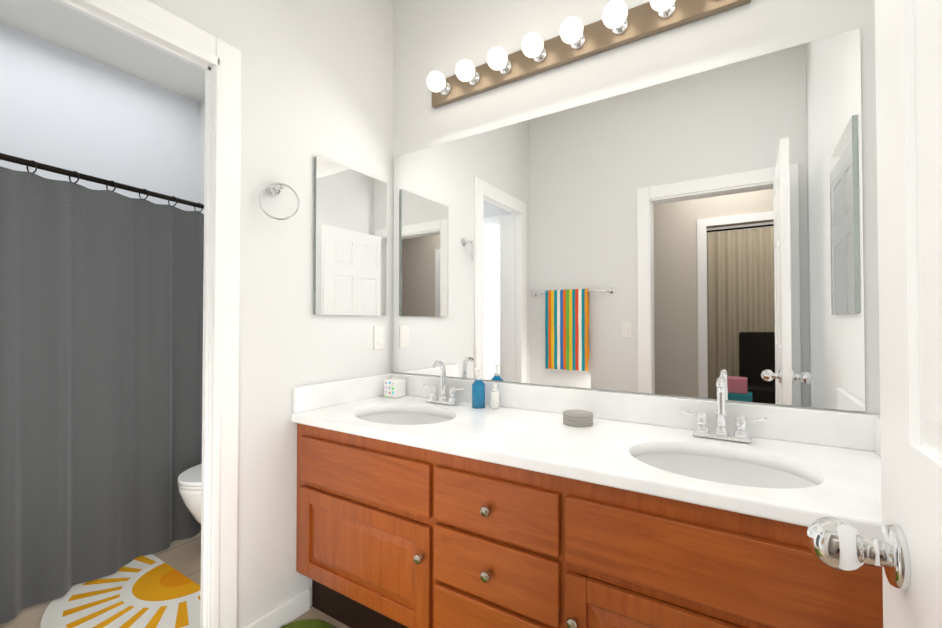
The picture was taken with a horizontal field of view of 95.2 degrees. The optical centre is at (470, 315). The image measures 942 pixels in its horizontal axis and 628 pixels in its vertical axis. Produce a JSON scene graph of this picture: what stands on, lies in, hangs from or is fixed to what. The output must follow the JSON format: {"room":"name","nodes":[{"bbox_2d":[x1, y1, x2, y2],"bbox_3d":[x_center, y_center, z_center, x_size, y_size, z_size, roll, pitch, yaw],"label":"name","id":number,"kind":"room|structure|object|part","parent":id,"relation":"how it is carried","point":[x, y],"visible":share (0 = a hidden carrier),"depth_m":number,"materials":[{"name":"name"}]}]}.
{"room":"bathroom","nodes":[
{"label":"bathroom","id":0,"kind":"room"},
{"bbox_2d":[0,22,197,210],"bbox_3d":[-2.578,-0.218,2.600,0.120,2.850,1.650,-1,-1,33],"label":"wall","id":1,"kind":"structure","parent":0,"point":[64,108],"depth_m":2.75,"materials":[{"name":"white paint"}]},
{"bbox_2d":[0,0,204,101],"bbox_3d":[-0.914,-1.709,1.558,4.070,0.100,1.890,-1,-1,33],"label":"ceiling","id":2,"kind":"structure","parent":0,"point":[54,22],"depth_m":2.60,"materials":[{"name":"white paint"}]},
{"bbox_2d":[0,531,349,627],"bbox_3d":[-0.914,1.221,1.515,4.070,0.060,1.890,-1,-1,33],"label":"floor","id":3,"kind":"structure","parent":0,"point":[183,556],"depth_m":2.00,"materials":[{"name":"tile"}]},
{"bbox_2d":[39,554,200,627],"bbox_3d":[-1.433,1.186,1.762,0.929,0.015,0.465,-1,-1,33],"label":"rug","id":4,"kind":"object","parent":3,"relation":"on","point":[149,591],"visible":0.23,"depth_m":1.77,"materials":[{"name":"white fabric"}]},
{"bbox_2d":[177,463,201,523],"bbox_3d":[-1.171,0.806,2.261,0.470,0.789,0.653,-1,-1,33],"label":"toilet","id":5,"kind":"object","parent":3,"relation":"on","point":[189,481],"visible":0.1,"depth_m":2.00,"materials":[{"name":"white ceramic"}]},
{"bbox_3d":[-1.221,0.787,2.183,0.386,0.036,0.466,-1,-1,33],"label":"seat","id":6,"kind":"part","parent":5,"relation":"part of","materials":[{"name":"white ceramic"}]},
{"bbox_3d":[-1.198,1.003,2.216,0.370,0.394,0.540,-1,-1,33],"label":"bowl","id":7,"kind":"part","parent":5,"relation":"part of","materials":[{"name":"white ceramic"}]},
{"bbox_2d":[281,619,335,627],"bbox_3d":[-0.450,1.178,1.230,0.884,0.015,0.603,-1,-1,33],"label":"floral rug","id":8,"kind":"object","parent":3,"relation":"on","point":[311,623],"visible":0.98,"depth_m":1.64,"materials":[{"name":"green fabric"}]},
{"bbox_2d":[291,420,882,627],"bbox_3d":[0.211,0.802,1.424,1.824,0.773,0.594,-1,-1,33],"label":"bathroom vanity","id":9,"kind":"object","parent":3,"relation":"on","point":[431,502],"depth_m":1.15,"materials":[{"name":"brown wood"}]},
{"bbox_3d":[-0.392,0.826,1.501,0.632,0.330,0.018,-1,-1,33],"label":"door","id":10,"kind":"part","parent":9,"relation":"part of","materials":[{"name":"brown wood"}]},
{"bbox_3d":[-0.159,0.748,1.326,0.031,0.031,0.028,-1,-1,33],"label":"knob door","id":11,"kind":"part","parent":9,"relation":"part of","materials":[{"name":"silver metal"}]},
{"bbox_3d":[0.043,0.723,1.197,0.031,0.031,0.028,-1,-1,33],"label":"knob drawer","id":12,"kind":"part","parent":9,"relation":"part of","materials":[{"name":"silver metal"}]},
{"bbox_3d":[0.043,0.544,1.200,0.031,0.031,0.028,-1,-1,33],"label":"knob drawer","id":13,"kind":"part","parent":9,"relation":"part of","materials":[{"name":"silver metal"}]},
{"bbox_3d":[0.059,0.902,1.212,0.402,0.168,0.018,-1,-1,33],"label":"drawer","id":14,"kind":"part","parent":9,"relation":"part of","materials":[{"name":"brown wood"}]},
{"bbox_3d":[0.059,0.543,1.217,0.402,0.162,0.018,-1,-1,33],"label":"drawer","id":15,"kind":"part","parent":9,"relation":"part of","materials":[{"name":"brown wood"}]},
{"bbox_3d":[0.059,0.721,1.214,0.402,0.165,0.018,-1,-1,33],"label":"drawer","id":16,"kind":"part","parent":9,"relation":"part of","materials":[{"name":"brown wood"}]},
{"bbox_3d":[0.082,0.710,1.224,1.824,0.594,0.020,-1,-1,33],"label":"frame","id":17,"kind":"part","parent":9,"relation":"part of","materials":[{"name":"brown wood"}]},
{"bbox_3d":[0.253,0.759,1.062,0.031,0.031,0.028,-1,-1,33],"label":"knob door","id":18,"kind":"part","parent":9,"relation":"part of","materials":[{"name":"silver metal"}]},
{"bbox_2d":[291,396,881,535],"bbox_3d":[0.216,0.398,1.438,1.824,0.036,0.576,-1,-1,33],"label":"countertop","id":19,"kind":"structure","parent":9,"relation":"on","point":[848,480],"depth_m":1.20,"materials":[{"name":"white stone"}]},
{"bbox_2d":[384,378,404,397],"bbox_3d":[-0.364,0.347,2.054,0.076,0.082,0.076,-1,-1,33],"label":"cup","id":20,"kind":"object","parent":19,"relation":"on","point":[394,387],"visible":0.96,"depth_m":2.03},
{"bbox_2d":[343,404,458,427],"bbox_3d":[-0.260,0.460,1.677,0.442,0.145,0.352,-1,-1,33],"label":"sink","id":21,"kind":"object","parent":19,"relation":"in","point":[415,415],"depth_m":1.84,"materials":[{"name":"white ceramic"}]},
{"bbox_2d":[419,360,466,403],"bbox_3d":[-0.136,0.289,1.873,0.228,0.192,0.104,-1,-1,33],"label":"faucet","id":22,"kind":"object","parent":19,"relation":"on","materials":[{"name":"silver metal"}]},
{"bbox_2d":[472,367,484,407],"bbox_3d":[0.030,0.300,1.799,0.056,0.168,0.063,-1,-1,33],"label":"soap bottle","id":23,"kind":"object","parent":19,"relation":"on","point":[478,392],"visible":1,"depth_m":1.78,"materials":[{"name":"blue plastic"}]},
{"bbox_2d":[491,384,498,408],"bbox_3d":[0.099,0.335,1.776,0.036,0.098,0.036,-1,-1,33],"label":"sanitizer bottle","id":24,"kind":"object","parent":19,"relation":"on","point":[494,397],"visible":1,"depth_m":1.76,"materials":[{"name":"white plastic"}]},
{"bbox_2d":[563,410,592,426],"bbox_3d":[0.377,0.361,1.515,0.104,0.037,0.104,-1,-1,33],"label":"coasters","id":25,"kind":"object","parent":19,"relation":"on","point":[579,418],"visible":1,"depth_m":1.48,"materials":[{"name":"grey stone"}]},
{"bbox_2d":[627,436,818,495],"bbox_3d":[0.633,0.452,1.106,0.442,0.145,0.352,-1,-1,33],"label":"sink","id":26,"kind":"object","parent":19,"relation":"in","point":[792,473],"depth_m":1.23,"materials":[{"name":"white ceramic"}]},
{"bbox_2d":[679,377,766,443],"bbox_3d":[0.757,0.281,1.302,0.228,0.192,0.104,-1,-1,33],"label":"faucet","id":27,"kind":"object","parent":19,"relation":"on","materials":[{"name":"silver metal"}]},
{"bbox_3d":[0.530,0.817,0.912,0.681,0.330,0.018,-1,-1,33],"label":"door","id":28,"kind":"part","parent":9,"relation":"part of","materials":[{"name":"brown wood"}]},
{"bbox_2d":[148,0,392,627],"bbox_3d":[-0.813,-0.234,1.569,0.035,2.850,1.485,-1,-1,33],"label":"wall","id":29,"kind":"structure","parent":0,"point":[316,77],"depth_m":1.68,"materials":[{"name":"white paint"}]},
{"bbox_2d":[53,0,210,70],"bbox_3d":[-1.049,-0.839,1.216,0.018,0.011,0.589,-1,-1,33],"label":"door frame","id":30,"kind":"object","parent":29,"relation":"attached to","point":[109,23],"visible":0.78,"depth_m":1.27,"materials":[{"name":"white"}]},
{"bbox_2d":[75,0,219,66],"bbox_3d":[-1.022,-0.861,1.199,0.022,0.035,0.619,-1,-1,33],"label":"bead","id":31,"kind":"object","parent":29,"relation":"attached to","point":[125,17],"visible":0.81,"depth_m":1.28,"materials":[{"name":"white"}]},
{"bbox_2d":[69,0,240,627],"bbox_3d":[-1.026,0.122,1.232,0.067,2.130,0.695,-1,-1,33],"label":"door frame","id":32,"kind":"structure","parent":29,"relation":"attached to","point":[229,54],"depth_m":1.47,"materials":[{"name":"white wood"}]},
{"bbox_2d":[200,67,210,627],"bbox_3d":[-0.893,0.175,1.445,0.018,2.030,0.010,-1,-1,33],"label":"door frame","id":33,"kind":"object","parent":29,"relation":"attached to","point":[205,351],"visible":0.89,"depth_m":1.44,"materials":[{"name":"white wood"}]},
{"bbox_2d":[209,58,223,627],"bbox_3d":[-0.856,0.160,1.444,0.022,2.060,0.025,-1,-1,33],"label":"door frame","id":34,"kind":"structure","parent":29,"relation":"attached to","point":[216,351],"depth_m":1.44,"materials":[{"name":"white wood"}]},
{"bbox_2d":[244,588,309,627],"bbox_3d":[-0.738,1.150,1.623,0.013,0.085,0.300,-1,-1,33],"label":"baseboard","id":35,"kind":"structure","parent":29,"relation":"attached to","point":[289,611],"depth_m":1.65,"materials":[{"name":"white wood"}]},
{"bbox_2d":[258,182,299,219],"bbox_3d":[-0.717,-0.429,1.595,0.102,0.154,0.117,-1,-1,33],"label":"towel ring","id":36,"kind":"object","parent":29,"relation":"attached to","point":[273,188],"visible":0.98,"depth_m":1.60,"materials":[{"name":"silver metal"}]},
{"bbox_2d":[293,373,390,411],"bbox_3d":[-0.547,0.337,1.921,0.020,0.100,0.547,-1,-1,33],"label":"backsplash","id":37,"kind":"structure","parent":29,"relation":"attached to","point":[307,397],"depth_m":1.86,"materials":[{"name":"white stone"}]},
{"bbox_2d":[313,156,386,315],"bbox_3d":[-0.536,-0.330,1.957,0.016,0.658,0.414,-1,-1,33],"label":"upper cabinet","id":38,"kind":"object","parent":29,"relation":"attached to","point":[350,242],"visible":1,"depth_m":1.92,"materials":[{"name":"silver glass"}]},
{"bbox_2d":[374,326,384,349],"bbox_3d":[-0.447,0.109,2.096,0.008,0.115,0.070,-1,-1,33],"label":"outlet","id":39,"kind":"object","parent":29,"relation":"attached to","point":[379,337],"visible":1,"depth_m":2.09,"materials":[{"name":"white plastic"}]},
{"bbox_2d":[197,0,879,414],"bbox_3d":[-0.438,-0.223,2.282,4.070,2.850,0.120,-1,-1,33],"label":"wall","id":40,"kind":"structure","parent":0,"point":[441,36],"depth_m":1.67,"materials":[{"name":"white paint"}]},
{"bbox_2d":[0,153,203,623],"bbox_3d":[-1.631,0.271,1.987,0.054,1.794,1.668,0,-1,24],"label":"shower curtain","id":41,"kind":"object","parent":40,"relation":"hanging from","point":[101,333],"visible":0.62,"depth_m":1.90,"materials":[{"name":"grey fabric"}]},
{"bbox_3d":[-1.631,-0.602,2.000,0.297,0.060,1.648,-1,-1,33],"label":"rod","id":42,"kind":"part","parent":41,"relation":"part of","materials":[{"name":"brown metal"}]},
{"bbox_2d":[427,0,750,107],"bbox_3d":[0.321,-1.047,1.650,1.266,0.110,0.146,-1,-1,33],"label":"light bar","id":43,"kind":"object","parent":40,"relation":"attached to","point":[619,24],"visible":1,"depth_m":1.63,"materials":[{"name":"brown metal"}]},
{"bbox_3d":[-0.156,-1.043,1.918,0.084,0.084,0.084,-1,-1,33],"label":"bulb","id":44,"kind":"part","parent":43,"relation":"part of","materials":[{"name":"white glass"}]},
{"bbox_2d":[440,82,451,95],"bbox_3d":[-0.124,-1.043,1.967,0.060,0.060,0.038,-1,-1,33],"label":"socket","id":45,"kind":"object","parent":43,"relation":"attached to","point":[447,90],"depth_m":1.97,"materials":[{"name":"silver metal"}]},
{"bbox_3d":[-0.024,-1.045,1.834,0.084,0.084,0.084,-1,-1,33],"label":"bulb","id":46,"kind":"part","parent":43,"relation":"part of","materials":[{"name":"white glass"}]},
{"bbox_2d":[469,72,480,85],"bbox_3d":[0.007,-1.044,1.883,0.060,0.060,0.038,-1,-1,33],"label":"socket","id":47,"kind":"object","parent":43,"relation":"attached to","point":[476,80],"depth_m":1.88,"materials":[{"name":"silver metal"}]},
{"bbox_3d":[0.107,-1.046,1.750,0.084,0.084,0.084,-1,-1,33],"label":"bulb","id":48,"kind":"part","parent":43,"relation":"part of","materials":[{"name":"white glass"}]},
{"bbox_2d":[500,60,512,74],"bbox_3d":[0.138,-1.045,1.799,0.060,0.060,0.038,-1,-1,33],"label":"socket","id":49,"kind":"object","parent":43,"relation":"attached to","point":[508,68],"depth_m":1.80,"materials":[{"name":"silver metal"}]},
{"bbox_3d":[0.238,-1.047,1.666,0.084,0.084,0.084,-1,-1,33],"label":"bulb","id":50,"kind":"part","parent":43,"relation":"part of","materials":[{"name":"white glass"}]},
{"bbox_2d":[533,48,546,62],"bbox_3d":[0.270,-1.046,1.715,0.060,0.060,0.038,-1,-1,33],"label":"socket","id":51,"kind":"object","parent":43,"relation":"attached to","point":[542,57],"depth_m":1.72,"materials":[{"name":"silver metal"}]},
{"bbox_3d":[0.370,-1.048,1.582,0.084,0.084,0.084,-1,-1,33],"label":"bulb","id":52,"kind":"part","parent":43,"relation":"part of","materials":[{"name":"white glass"}]},
{"bbox_2d":[571,34,585,49],"bbox_3d":[0.401,-1.048,1.631,0.060,0.060,0.038,-1,-1,33],"label":"socket","id":53,"kind":"object","parent":43,"relation":"attached to","point":[580,44],"depth_m":1.63,"materials":[{"name":"silver metal"}]},
{"bbox_3d":[0.501,-1.050,1.498,0.084,0.084,0.084,-1,-1,33],"label":"bulb","id":54,"kind":"part","parent":43,"relation":"part of","materials":[{"name":"white glass"}]},
{"bbox_2d":[612,19,628,35],"bbox_3d":[0.533,-1.049,1.547,0.060,0.060,0.038,-1,-1,33],"label":"socket","id":55,"kind":"object","parent":43,"relation":"attached to","point":[623,30],"depth_m":1.55,"materials":[{"name":"silver metal"}]},
{"bbox_3d":[0.633,-1.051,1.414,0.084,0.084,0.084,-1,-1,33],"label":"bulb","id":56,"kind":"part","parent":43,"relation":"part of","materials":[{"name":"white glass"}]},
{"bbox_2d":[658,2,676,18],"bbox_3d":[0.664,-1.050,1.462,0.060,0.060,0.038,-1,-1,33],"label":"socket","id":57,"kind":"object","parent":43,"relation":"attached to","point":[671,13],"depth_m":1.46,"materials":[{"name":"silver metal"}]},
{"bbox_2d":[393,28,864,411],"bbox_3d":[0.360,-0.267,1.698,1.780,1.089,0.006,-1,-1,33],"label":"mirror","id":58,"kind":"object","parent":40,"relation":"attached to","point":[697,235],"visible":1,"depth_m":1.50,"materials":[{"name":"silver glass"}]},
{"bbox_2d":[391,373,879,451],"bbox_3d":[0.366,0.333,1.674,1.824,0.100,0.021,-1,-1,33],"label":"backsplash","id":59,"kind":"structure","parent":40,"relation":"attached to","point":[838,429],"depth_m":1.46,"materials":[{"name":"white stone"}]},
{"bbox_2d":[871,416,880,459],"bbox_3d":[0.973,0.323,0.949,0.020,0.100,0.547,-1,-1,33],"label":"backsplash","id":60,"kind":"structure","parent":40,"relation":"attached to","point":[875,420],"depth_m":1.16,"materials":[{"name":"white stone"}]},
{"bbox_3d":[0.117,0.143,-0.179,0.016,2.046,0.124,-1,-1,33],"label":"door frame","id":61,"kind":"structure","parent":0,"visible":0},
{"bbox_2d":[874,0,941,627],"bbox_3d":[0.333,0.151,0.214,0.035,2.026,0.765,-1,-1,32],"label":"door leaf","id":62,"kind":"structure","parent":61,"relation":"attached to","point":[908,53],"depth_m":0.45,"materials":[{"name":"white wood"}]},
{"bbox_2d":[807,517,910,592],"bbox_3d":[0.496,0.270,0.471,0.202,0.070,0.070,-1,-1,32],"label":"door knob","id":63,"kind":"object","parent":62,"relation":"attached to","point":[836,544],"depth_m":0.49,"materials":[{"name":"silver metal"}]}
]}

